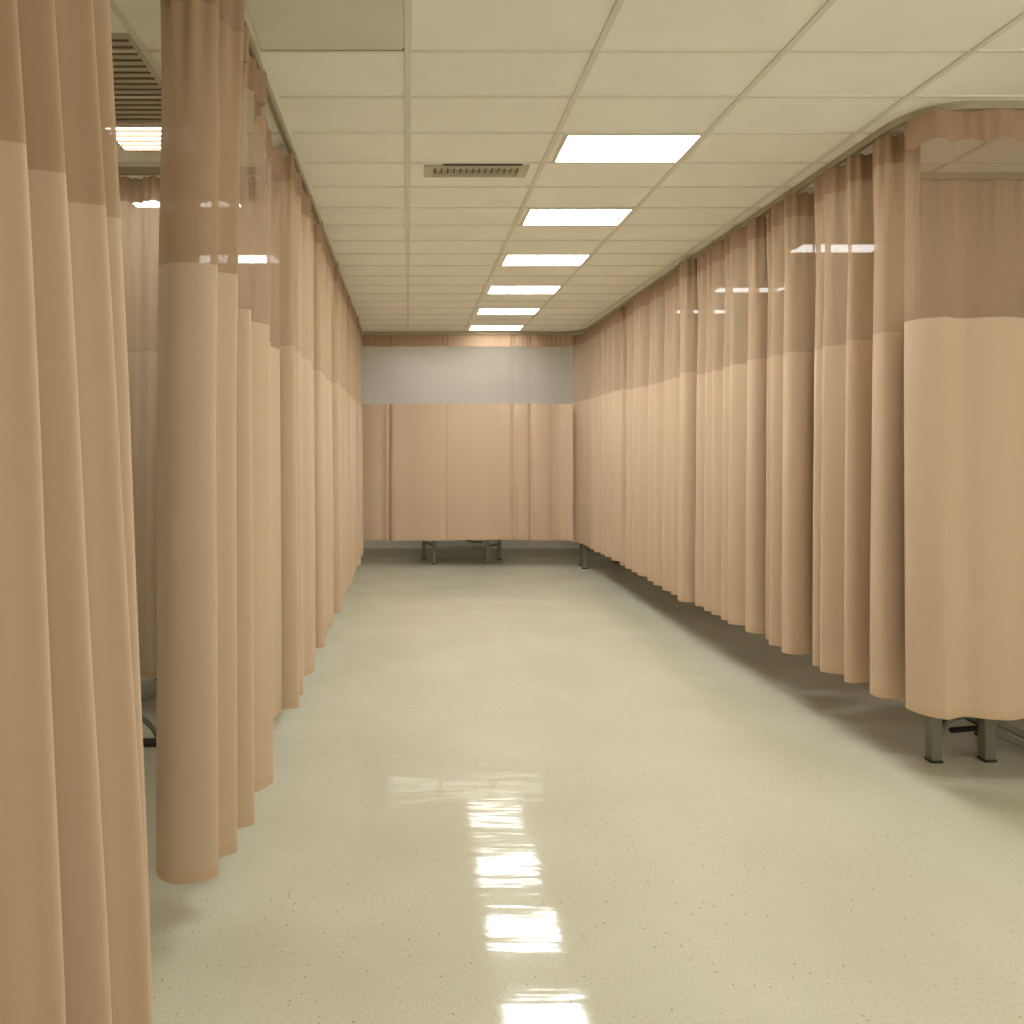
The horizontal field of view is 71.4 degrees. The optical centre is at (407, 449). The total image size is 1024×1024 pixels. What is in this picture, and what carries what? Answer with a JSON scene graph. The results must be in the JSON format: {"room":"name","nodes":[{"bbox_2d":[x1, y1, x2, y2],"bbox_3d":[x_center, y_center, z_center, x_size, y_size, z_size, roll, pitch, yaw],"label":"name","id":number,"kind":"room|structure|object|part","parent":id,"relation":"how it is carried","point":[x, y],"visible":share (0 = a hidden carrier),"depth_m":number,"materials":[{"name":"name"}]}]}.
{"room":"hospital room","nodes":[
{"label":"hospital room","id":0,"kind":"room"},
{"bbox_2d":[361,346,588,547],"bbox_3d":[0.900,0.000,9.950,7.600,3.000,0.100,0,0,0],"label":"wall","id":1,"kind":"structure","parent":0,"point":[393,374],"depth_m":9.90,"materials":[{"name":"white paint"}]},
{"bbox_2d":[361,548,604,556],"bbox_3d":[0.900,1.442,9.890,7.600,0.115,0.020,0,0,0],"label":"baseboard","id":2,"kind":"structure","parent":1,"relation":"attached to","point":[367,552],"depth_m":9.89,"materials":[{"name":"beige plastic"}]},
{"bbox_2d":[110,0,1023,334],"bbox_3d":[0.900,-1.550,4.350,7.600,0.100,11.100,0,0,0],"label":"ceiling","id":3,"kind":"structure","parent":0,"point":[436,24],"depth_m":3.12,"materials":[{"name":"white tile"}]},
{"bbox_2d":[111,33,160,124],"bbox_3d":[-1.490,-1.494,2.873,0.980,0.011,0.685,0,0,0],"label":"ceiling vent","id":4,"kind":"object","parent":3,"relation":"in","point":[133,75],"visible":0.34,"depth_m":2.89,"materials":[{"name":"beige metal"}]},
{"bbox_2d":[116,125,160,151],"bbox_3d":[-1.212,-1.490,3.380,0.415,0.020,0.280,0,0,0],"label":"recessed light","id":5,"kind":"object","parent":3,"relation":"in","point":[130,138],"visible":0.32,"depth_m":3.37,"materials":[{"name":"beige"}]},
{"bbox_3d":[-1.212,-1.487,3.330,0.387,0.014,0.008,0,0,0],"label":"louvre blade","id":6,"kind":"part","parent":5,"relation":"part of","materials":[{"name":"white metal"}]},
{"bbox_3d":[-1.212,-1.487,3.279,0.387,0.014,0.008,0,0,0],"label":"louvre blade","id":7,"kind":"part","parent":5,"relation":"part of","materials":[{"name":"white metal"}]},
{"bbox_3d":[-1.212,-1.487,3.380,0.387,0.014,0.008,0,0,0],"label":"louvre blade","id":8,"kind":"part","parent":5,"relation":"part of","materials":[{"name":"white metal"}]},
{"bbox_3d":[-1.212,-1.487,3.430,0.387,0.014,0.008,0,0,0],"label":"louvre blade","id":9,"kind":"part","parent":5,"relation":"part of","materials":[{"name":"white metal"}]},
{"bbox_3d":[-1.212,-1.487,3.481,0.387,0.014,0.008,0,0,0],"label":"louvre blade","id":10,"kind":"part","parent":5,"relation":"part of","materials":[{"name":"white metal"}]},
{"bbox_2d":[118,167,264,174],"bbox_3d":[-1.735,-1.483,3.740,2.230,0.034,0.028,0,0,0],"label":"track","id":11,"kind":"object","parent":3,"relation":"attached to","point":[121,170],"visible":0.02,"depth_m":3.73,"materials":[{"name":"beige metal"}]},
{"bbox_2d":[119,175,266,677],"bbox_3d":[-1.700,-0.122,3.740,2.046,2.656,0.073,0,0,0],"label":"privacy curtain","id":12,"kind":"object","parent":11,"relation":"hanging from","point":[139,198],"visible":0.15,"depth_m":3.73,"materials":[{"name":"beige fabric"}]},
{"bbox_3d":[-1.698,0.323,3.740,2.042,1.697,0.069,0,0,0],"label":"cloth panel","id":13,"kind":"part","parent":12,"relation":"part of","materials":[{"name":"beige fabric"}]},
{"bbox_3d":[-1.700,-0.917,3.743,2.046,0.806,0.066,0,0,0],"label":"net panel","id":14,"kind":"part","parent":12,"relation":"part of","materials":[{"name":"beige fabric"}]},
{"bbox_2d":[244,17,362,332],"bbox_3d":[-0.580,-1.483,4.480,0.028,0.034,8.760,0,0,0],"label":"track","id":15,"kind":"object","parent":3,"relation":"attached to","point":[271,101],"visible":0.61,"depth_m":3.32,"materials":[{"name":"beige metal"}]},
{"bbox_2d":[0,0,151,1023],"bbox_3d":[-0.595,-0.102,0.817,0.260,2.726,1.138,0,0,0],"label":"privacy curtain","id":16,"kind":"object","parent":15,"relation":"hanging from","point":[75,946],"visible":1,"depth_m":1.11,"materials":[{"name":"beige fabric"}]},
{"bbox_3d":[-0.635,-0.879,0.817,0.175,0.881,1.137,0,0,0],"label":"net panel","id":17,"kind":"part","parent":16,"relation":"part of","materials":[{"name":"beige fabric"}]},
{"bbox_2d":[156,0,243,883],"bbox_3d":[-0.634,-0.102,2.144,0.243,2.725,0.222,0,0,0],"label":"privacy curtain","id":18,"kind":"object","parent":15,"relation":"hanging from","point":[202,41],"visible":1,"depth_m":2.05,"materials":[{"name":"beige fabric"}]},
{"bbox_3d":[-0.644,0.338,2.140,0.223,1.774,0.212,0,0,0],"label":"cloth panel","id":19,"kind":"part","parent":18,"relation":"part of","materials":[{"name":"beige fabric"}]},
{"bbox_3d":[-0.632,-0.932,2.143,0.236,0.776,0.218,0,0,0],"label":"net panel","id":20,"kind":"part","parent":18,"relation":"part of","materials":[{"name":"beige fabric"}]},
{"bbox_2d":[236,22,282,827],"bbox_3d":[-0.576,-0.104,2.836,0.132,2.721,1.056,0,0,0],"label":"privacy curtain","id":21,"kind":"object","parent":15,"relation":"hanging from","point":[258,459],"visible":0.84,"depth_m":2.58,"materials":[{"name":"beige fabric"}]},
{"bbox_3d":[-0.574,0.371,2.840,0.128,1.701,1.048,0,0,0],"label":"cloth panel","id":22,"kind":"part","parent":21,"relation":"part of","materials":[{"name":"beige fabric"}]},
{"bbox_2d":[265,149,315,708],"bbox_3d":[-0.617,-0.104,3.904,0.179,2.721,1.002,0,0,0],"label":"privacy curtain","id":23,"kind":"object","parent":15,"relation":"hanging from","point":[289,215],"visible":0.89,"depth_m":3.43,"materials":[{"name":"beige fabric"}]},
{"bbox_3d":[-0.626,-0.909,3.903,0.160,0.822,0.997,0,0,0],"label":"net panel","id":24,"kind":"part","parent":23,"relation":"part of","materials":[{"name":"beige fabric"}]},
{"bbox_3d":[-0.613,0.357,3.905,0.170,1.727,1.000,0,0,0],"label":"cloth panel","id":25,"kind":"part","parent":23,"relation":"part of","materials":[{"name":"beige fabric"}]},
{"bbox_2d":[314,222,333,647],"bbox_3d":[-0.602,-0.105,4.876,0.149,2.720,0.918,0,0,0],"label":"privacy curtain","id":26,"kind":"object","parent":15,"relation":"hanging from","point":[323,262],"visible":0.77,"depth_m":4.64,"materials":[{"name":"beige fabric"}]},
{"bbox_3d":[-0.610,-0.907,4.876,0.130,0.826,0.913,0,0,0],"label":"net panel","id":27,"kind":"part","parent":26,"relation":"part of","materials":[{"name":"beige fabric"}]},
{"bbox_3d":[-0.599,0.358,4.876,0.143,1.723,0.918,0,0,0],"label":"cloth panel","id":28,"kind":"part","parent":26,"relation":"part of","materials":[{"name":"beige fabric"}]},
{"bbox_2d":[331,261,349,612],"bbox_3d":[-0.604,-0.104,5.935,0.174,2.721,1.040,0,0,0],"label":"privacy curtain","id":29,"kind":"object","parent":15,"relation":"hanging from","point":[339,294],"visible":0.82,"depth_m":5.83,"materials":[{"name":"beige fabric"}]},
{"bbox_3d":[-0.613,-0.919,5.934,0.155,0.803,1.037,0,0,0],"label":"net panel","id":30,"kind":"part","parent":29,"relation":"part of","materials":[{"name":"beige fabric"}]},
{"bbox_3d":[-0.602,0.347,5.934,0.170,1.747,1.037,0,0,0],"label":"cloth panel","id":31,"kind":"part","parent":29,"relation":"part of","materials":[{"name":"beige fabric"}]},
{"bbox_2d":[347,293,356,583],"bbox_3d":[-0.608,-0.105,7.034,0.177,2.720,1.042,0,0,0],"label":"privacy curtain","id":32,"kind":"object","parent":15,"relation":"hanging from","point":[351,316],"visible":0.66,"depth_m":6.92,"materials":[{"name":"beige fabric"}]},
{"bbox_3d":[-0.615,-0.917,7.033,0.160,0.806,1.039,0,0,0],"label":"net panel","id":33,"kind":"part","parent":32,"relation":"part of","materials":[{"name":"beige fabric"}]},
{"bbox_3d":[-0.603,0.348,7.034,0.167,1.746,1.042,0,0,0],"label":"cloth panel","id":34,"kind":"part","parent":32,"relation":"part of","materials":[{"name":"beige fabric"}]},
{"bbox_2d":[355,317,362,565],"bbox_3d":[-0.603,-0.104,8.170,0.179,2.721,1.110,0,0,0],"label":"privacy curtain","id":35,"kind":"object","parent":15,"relation":"hanging from","point":[358,351],"visible":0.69,"depth_m":7.65,"materials":[{"name":"beige fabric"}]},
{"bbox_3d":[-0.613,-0.917,8.170,0.158,0.806,1.109,0,0,0],"label":"net panel","id":36,"kind":"part","parent":35,"relation":"part of","materials":[{"name":"beige fabric"}]},
{"bbox_3d":[-0.600,0.348,8.170,0.173,1.746,1.109,0,0,0],"label":"cloth panel","id":37,"kind":"part","parent":35,"relation":"part of","materials":[{"name":"beige fabric"}]},
{"bbox_2d":[244,0,403,50],"bbox_3d":[-0.282,-1.495,2.474,0.532,0.008,0.318,0,0,0],"label":"ceiling panel","id":38,"kind":"object","parent":3,"relation":"attached to","point":[279,25],"visible":1,"depth_m":2.46,"materials":[{"name":"beige"}]},
{"bbox_2d":[424,164,529,176],"bbox_3d":[0.362,-1.493,3.762,0.555,0.012,0.156,0,0,0],"label":"ceiling vent","id":39,"kind":"object","parent":3,"relation":"in","point":[445,170],"visible":1,"depth_m":3.76,"materials":[{"name":"beige metal"}]},
{"bbox_2d":[468,325,524,329],"bbox_3d":[1.075,-1.495,8.604,0.653,0.008,0.327,0,0,0],"label":"recessed light","id":40,"kind":"object","parent":3,"relation":"in","point":[472,327],"visible":1,"depth_m":8.57,"materials":[{"name":"beige plastic"}]},
{"bbox_2d":[476,308,540,314],"bbox_3d":[1.075,-1.495,7.582,0.653,0.008,0.327,0,0,0],"label":"recessed light","id":41,"kind":"object","parent":3,"relation":"in","point":[481,311],"visible":1,"depth_m":7.58,"materials":[{"name":"beige plastic"}]},
{"bbox_2d":[478,309,538,313],"bbox_3d":[1.075,-1.496,7.582,0.625,0.005,0.299,0,0,0],"label":"diffuser","id":42,"kind":"object","parent":41,"relation":"attached to","point":[480,311],"depth_m":7.58,"materials":[{"name":"white plastic"}]},
{"bbox_2d":[486,286,561,293],"bbox_3d":[1.075,-1.495,6.559,0.653,0.008,0.327,0,0,0],"label":"recessed light","id":43,"kind":"object","parent":3,"relation":"in","point":[492,289],"visible":1,"depth_m":6.54,"materials":[{"name":"beige plastic"}]},
{"bbox_2d":[500,254,590,265],"bbox_3d":[1.075,-1.495,5.535,0.653,0.008,0.327,0,0,0],"label":"recessed light","id":44,"kind":"object","parent":3,"relation":"in","point":[509,259],"visible":1,"depth_m":5.51,"materials":[{"name":"beige plastic"}]},
{"bbox_2d":[110,0,1023,334],"bbox_3d":[0.919,-1.497,4.350,6.672,0.006,11.100,0,0,0],"label":"ceiling grid","id":45,"kind":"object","parent":3,"relation":"attached to","point":[618,4],"depth_m":3.15,"materials":[{"name":"beige metal"}]},
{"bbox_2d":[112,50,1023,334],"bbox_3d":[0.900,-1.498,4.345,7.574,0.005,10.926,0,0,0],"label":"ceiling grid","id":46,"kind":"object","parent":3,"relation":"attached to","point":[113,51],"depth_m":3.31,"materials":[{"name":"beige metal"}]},
{"bbox_2d":[521,208,634,225],"bbox_3d":[1.075,-1.495,4.513,0.653,0.008,0.327,0,0,0],"label":"recessed light","id":47,"kind":"object","parent":3,"relation":"in","point":[534,216],"visible":1,"depth_m":4.50,"materials":[{"name":"beige plastic"}]},
{"bbox_2d":[552,134,703,162],"bbox_3d":[1.075,-1.495,3.490,0.653,0.008,0.327,0,0,0],"label":"recessed light","id":48,"kind":"object","parent":3,"relation":"in","point":[574,148],"visible":1,"depth_m":3.48,"materials":[{"name":"beige"}]},
{"bbox_2d":[364,100,1023,333],"bbox_3d":[2.160,-1.483,6.033,2.409,0.034,7.558,0,0,-26],"label":"track","id":49,"kind":"object","parent":3,"relation":"attached to","point":[976,105],"visible":0.86,"depth_m":3.69,"materials":[{"name":"beige metal"}]},
{"bbox_2d":[362,334,572,540],"bbox_3d":[0.746,-0.157,8.881,2.664,2.606,0.099,0,0,0],"label":"privacy curtain","id":50,"kind":"object","parent":49,"relation":"hanging from","point":[456,471],"visible":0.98,"depth_m":8.89,"materials":[{"name":"beige fabric"}]},
{"bbox_3d":[0.746,0.260,8.881,2.664,1.702,0.099,0,0,0],"label":"cloth panel","id":51,"kind":"part","parent":50,"relation":"part of","materials":[{"name":"beige fabric"}]},
{"bbox_2d":[572,306,626,565],"bbox_3d":[2.208,-0.140,8.044,0.167,2.642,1.858,0,0,-2],"label":"privacy curtain","id":52,"kind":"object","parent":49,"relation":"hanging from","point":[599,353],"visible":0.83,"depth_m":8.09,"materials":[{"name":"beige fabric"}]},
{"bbox_3d":[2.208,-0.973,8.045,0.155,0.717,1.857,0,0,-2],"label":"net panel","id":53,"kind":"part","parent":52,"relation":"part of","materials":[{"name":"beige fabric"}]},
{"bbox_3d":[2.208,0.260,8.044,0.162,1.772,1.857,0,0,-2],"label":"cloth panel","id":54,"kind":"part","parent":52,"relation":"part of","materials":[{"name":"beige fabric"}]},
{"bbox_2d":[625,259,697,601],"bbox_3d":[2.190,-0.142,6.210,0.243,2.637,1.672,0,0,-2],"label":"privacy curtain","id":55,"kind":"object","parent":49,"relation":"hanging from","point":[662,321],"visible":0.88,"depth_m":5.90,"materials":[{"name":"beige fabric"}]},
{"bbox_3d":[2.216,0.273,6.214,0.230,1.737,1.670,0,0,0],"label":"cloth panel","id":56,"kind":"part","parent":55,"relation":"part of","materials":[{"name":"beige fabric"}]},
{"bbox_3d":[2.227,-0.958,6.212,0.231,0.747,1.676,0,0,0],"label":"net panel","id":57,"kind":"part","parent":55,"relation":"part of","materials":[{"name":"beige fabric"}]},
{"bbox_2d":[695,216,767,632],"bbox_3d":[2.232,-0.150,4.868,0.201,2.622,0.940,0,0,0],"label":"privacy curtain","id":58,"kind":"object","parent":49,"relation":"hanging from","point":[732,276],"visible":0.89,"depth_m":4.66,"materials":[{"name":"beige fabric"}]},
{"bbox_3d":[2.230,0.278,4.869,0.197,1.697,0.929,0,0,0],"label":"cloth panel","id":59,"kind":"part","parent":58,"relation":"part of","materials":[{"name":"beige fabric"}]},
{"bbox_3d":[2.239,-0.945,4.868,0.185,0.772,0.939,0,0,0],"label":"net panel","id":60,"kind":"part","parent":58,"relation":"part of","materials":[{"name":"beige fabric"}]},
{"bbox_2d":[765,192,815,654],"bbox_3d":[2.254,-0.150,4.165,0.207,2.622,0.366,0,0,0],"label":"privacy curtain","id":61,"kind":"object","parent":49,"relation":"hanging from","point":[791,243],"visible":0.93,"depth_m":4.01,"materials":[{"name":"beige fabric"}]},
{"bbox_3d":[2.249,0.281,4.165,0.197,1.691,0.357,0,0,0],"label":"cloth panel","id":62,"kind":"part","parent":61,"relation":"part of","materials":[{"name":"beige fabric"}]},
{"bbox_3d":[2.260,-0.944,4.165,0.194,0.775,0.364,0,0,0],"label":"net panel","id":63,"kind":"part","parent":61,"relation":"part of","materials":[{"name":"beige fabric"}]},
{"bbox_2d":[812,134,920,698],"bbox_3d":[2.240,-0.151,3.576,0.238,2.620,0.662,0,0,-13],"label":"privacy curtain","id":64,"kind":"object","parent":49,"relation":"hanging from","point":[867,218],"visible":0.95,"depth_m":3.47,"materials":[{"name":"beige fabric"}]},
{"bbox_3d":[2.236,0.287,3.579,0.236,1.673,0.653,0,0,-13],"label":"cloth panel","id":65,"kind":"part","parent":64,"relation":"part of","materials":[{"name":"beige fabric"}]},
{"bbox_3d":[2.246,-0.935,3.578,0.225,0.792,0.660,0,0,-13],"label":"net panel","id":66,"kind":"part","parent":64,"relation":"part of","materials":[{"name":"beige fabric"}]},
{"bbox_2d":[904,108,1023,719],"bbox_3d":[3.107,-0.155,3.091,1.793,2.612,0.202,0,0,0],"label":"privacy curtain","id":67,"kind":"object","parent":49,"relation":"hanging from","point":[964,377],"visible":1,"depth_m":3.02,"materials":[{"name":"beige fabric"}]},
{"bbox_3d":[3.107,0.268,3.089,1.793,1.697,0.199,0,0,0],"label":"cloth panel","id":68,"kind":"part","parent":67,"relation":"part of","materials":[{"name":"beige fabric"}]},
{"bbox_2d":[920,172,1023,179],"bbox_3d":[3.610,-1.483,3.810,2.080,0.034,0.028,0,0,0],"label":"track","id":69,"kind":"object","parent":3,"relation":"attached to","point":[923,175],"visible":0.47,"depth_m":3.80,"materials":[{"name":"beige metal"}]},
{"bbox_2d":[919,179,1023,318],"bbox_3d":[3.550,-0.188,3.811,1.907,2.547,0.055,0,0,0],"label":"privacy curtain","id":70,"kind":"object","parent":69,"relation":"hanging from","point":[972,232],"visible":0.19,"depth_m":3.81,"materials":[{"name":"beige fabric"}]},
{"bbox_2d":[140,557,1023,1023],"bbox_3d":[0.900,1.550,4.350,7.600,0.100,11.100,0,0,0],"label":"floor","id":71,"kind":"structure","parent":0,"point":[508,790],"depth_m":2.73,"materials":[{"name":"stone"}]},
{"bbox_2d":[141,678,155,745],"bbox_3d":[-1.815,1.200,4.085,1.670,0.600,1.089,0,0,0],"label":"hospital bed","id":72,"kind":"object","parent":71,"relation":"on","point":[146,741],"visible":0.07,"depth_m":3.55,"materials":[{"name":"grey paint"}]},
{"bbox_2d":[422,540,501,563],"bbox_3d":[0.746,1.200,9.470,1.108,0.600,0.500,0,0,0],"label":"hospital bed","id":73,"kind":"object","parent":71,"relation":"on","point":[488,545],"visible":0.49,"depth_m":9.31,"materials":[{"name":"grey paint"}]},
{"bbox_3d":[0.220,1.274,9.680,0.050,0.428,0.045,0,0,0],"label":"leg","id":74,"kind":"part","parent":73,"relation":"part of","materials":[{"name":"grey paint"}]},
{"bbox_3d":[0.345,1.274,9.250,0.050,0.428,0.045,0,0,0],"label":"leg","id":75,"kind":"part","parent":73,"relation":"part of","materials":[{"name":"grey paint"}]},
{"bbox_3d":[0.705,1.300,9.295,0.674,0.030,0.030,0,0,-6],"label":"rail","id":76,"kind":"part","parent":73,"relation":"part of","materials":[{"name":"grey metal"}]},
{"bbox_3d":[1.055,1.274,9.330,0.050,0.428,0.045,0,0,0],"label":"leg","id":77,"kind":"part","parent":73,"relation":"part of","materials":[{"name":"grey paint"}]},
{"bbox_3d":[1.250,1.274,9.620,0.050,0.428,0.045,0,0,0],"label":"leg","id":78,"kind":"part","parent":73,"relation":"part of","materials":[{"name":"grey paint"}]},
{"bbox_2d":[579,543,618,568],"bbox_3d":[3.065,1.200,9.135,1.750,0.600,0.570,0,0,0],"label":"hospital bed","id":79,"kind":"object","parent":71,"relation":"on","point":[583,550],"visible":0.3,"depth_m":8.86,"materials":[{"name":"grey paint"}]},
{"bbox_3d":[2.255,1.274,9.120,0.060,0.428,0.050,0,0,0],"label":"leg","id":80,"kind":"part","parent":79,"relation":"part of","materials":[{"name":"grey paint"}]},
{"bbox_3d":[2.235,1.274,8.880,0.060,0.428,0.050,0,0,0],"label":"leg","id":81,"kind":"part","parent":79,"relation":"part of","materials":[{"name":"grey paint"}]},
{"bbox_2d":[924,715,1023,762],"bbox_3d":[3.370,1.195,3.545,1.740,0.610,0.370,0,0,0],"label":"hospital bed","id":82,"kind":"object","parent":71,"relation":"on","point":[986,731],"visible":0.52,"depth_m":3.39,"materials":[{"name":"grey paint"}]},
{"bbox_3d":[2.535,1.269,3.390,0.054,0.438,0.046,0,0,0],"label":"leg","id":83,"kind":"part","parent":82,"relation":"part of","materials":[{"name":"grey paint"}]},
{"bbox_3d":[2.800,1.269,3.400,0.054,0.438,0.046,0,0,0],"label":"leg","id":84,"kind":"part","parent":82,"relation":"part of","materials":[{"name":"grey paint"}]},
{"bbox_3d":[2.960,1.423,3.455,0.253,0.142,0.030,0,0,0],"label":"rail","id":85,"kind":"part","parent":82,"relation":"part of","materials":[{"name":"grey metal"}]},
{"bbox_3d":[3.005,1.390,3.500,0.345,0.191,0.034,0,0,0],"label":"rail","id":86,"kind":"part","parent":82,"relation":"part of","materials":[{"name":"grey metal"}]}
]}

